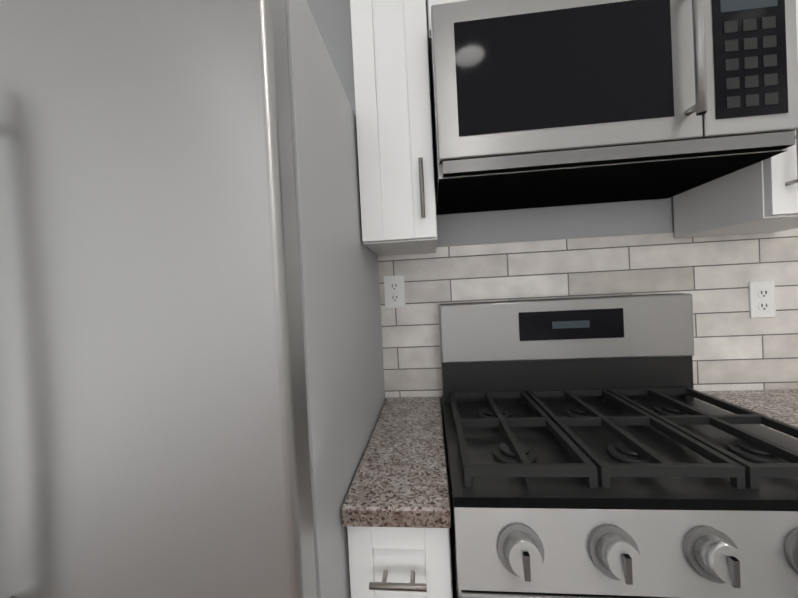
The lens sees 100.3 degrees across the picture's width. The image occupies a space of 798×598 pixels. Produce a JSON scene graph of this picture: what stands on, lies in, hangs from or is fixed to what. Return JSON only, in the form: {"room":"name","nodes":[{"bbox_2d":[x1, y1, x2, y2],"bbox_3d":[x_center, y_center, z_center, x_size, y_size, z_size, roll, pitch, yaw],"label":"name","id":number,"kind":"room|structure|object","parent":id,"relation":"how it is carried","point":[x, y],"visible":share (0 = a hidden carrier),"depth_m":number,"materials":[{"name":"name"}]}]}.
{"room":"kitchen","nodes":[
{"label":"kitchen","id":0,"kind":"room"},
{"bbox_2d":[306,0,673,433],"bbox_3d":[0.172,-0.036,1.272,4.760,2.600,0.160,-3,1,5],"label":"wall","id":1,"kind":"structure","parent":0,"point":[332,18],"depth_m":1.16,"materials":[{"name":"grey paint"}]},
{"bbox_2d":[350,0,436,255],"bbox_3d":[-0.009,-0.619,1.008,0.201,0.929,0.354,-3,1,5],"label":"upper cabinet","id":2,"kind":"object","parent":1,"relation":"attached to","point":[393,121],"visible":0.98,"depth_m":0.88,"materials":[{"name":"white wood"}]},
{"bbox_2d":[426,0,467,94],"bbox_3d":[0.470,-0.908,0.957,0.783,0.398,0.354,-3,1,5],"label":"upper cabinet","id":3,"kind":"object","parent":1,"relation":"attached to","point":[429,3],"visible":0.12,"depth_m":0.87,"materials":[{"name":"white wood"}]},
{"bbox_2d":[431,0,797,214],"bbox_3d":[0.481,-0.509,0.917,0.765,0.395,0.445,-3,1,5],"label":"microwave","id":4,"kind":"object","parent":3,"relation":"attached to","point":[541,103],"visible":1,"depth_m":0.75,"materials":[{"name":"silver metal"}]},
{"bbox_2d":[378,228,797,397],"bbox_3d":[0.682,0.058,1.140,3.390,0.535,0.010,-3,1,5],"label":"tile backsplash","id":5,"kind":"structure","parent":1,"relation":"attached to","point":[737,347],"depth_m":1.10,"materials":[{"name":"white tile"}]},
{"bbox_2d":[384,275,405,308],"bbox_3d":[-0.016,-0.025,1.194,0.074,0.118,0.010,-3,1,5],"label":"electrical outlet","id":6,"kind":"object","parent":5,"relation":"attached to","point":[394,289],"visible":1,"depth_m":1.19,"materials":[{"name":"white plastic"}]},
{"bbox_2d":[749,281,775,317],"bbox_3d":[1.182,0.002,1.081,0.074,0.118,0.010,-3,1,5],"label":"electrical outlet","id":7,"kind":"object","parent":5,"relation":"attached to","point":[762,304],"visible":1,"depth_m":1.08,"materials":[{"name":"white plastic"}]},
{"bbox_2d":[673,0,797,237],"bbox_3d":[1.027,-0.669,0.909,0.306,0.929,0.354,-3,1,5],"label":"upper cabinet","id":8,"kind":"object","parent":1,"relation":"attached to","point":[760,197],"visible":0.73,"depth_m":0.87,"materials":[{"name":"white wood"}]},
{"bbox_3d":[-0.053,1.371,-1.795,4.760,0.100,6.360,-3,1,5],"label":"floor","id":9,"kind":"structure","parent":0,"visible":0},
{"bbox_2d":[0,0,384,597],"bbox_3d":[-0.540,0.417,0.814,0.910,1.780,0.842,-3,1,5],"label":"refrigerator","id":10,"kind":"object","parent":9,"relation":"on","point":[192,395],"visible":0.91,"depth_m":0.43,"materials":[{"name":"grey metal"}]},
{"bbox_2d":[347,526,452,597],"bbox_3d":[0.044,0.835,0.889,0.190,0.884,0.634,-3,1,5],"label":"base cabinet","id":11,"kind":"object","parent":9,"relation":"on","point":[397,562],"visible":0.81,"depth_m":0.61,"materials":[{"name":"white wood"}]},
{"bbox_2d":[438,293,797,597],"bbox_3d":[0.512,0.630,0.787,0.764,1.250,0.705,-3,1,5],"label":"range","id":12,"kind":"object","parent":9,"relation":"on","point":[594,448],"visible":1,"depth_m":0.63,"materials":[{"name":"silver metal"}]},
{"bbox_3d":[1.563,0.804,-2.254,1.061,0.884,1.772,-3,1,5],"label":"base cabinet","id":13,"kind":"object","parent":9,"relation":"on","visible":0},
{"bbox_2d":[341,397,450,527],"bbox_3d":[0.022,0.375,0.887,0.192,0.035,0.622,-3,1,5],"label":"countertop","id":14,"kind":"structure","parent":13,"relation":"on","point":[400,479],"depth_m":0.69,"materials":[{"name":"stone"}]},
{"bbox_2d":[694,389,797,439],"bbox_3d":[1.304,0.313,0.764,0.832,0.035,0.626,-3,1,5],"label":"countertop","id":15,"kind":"structure","parent":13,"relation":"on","point":[781,405],"depth_m":0.98,"materials":[{"name":"stone"}]}
]}

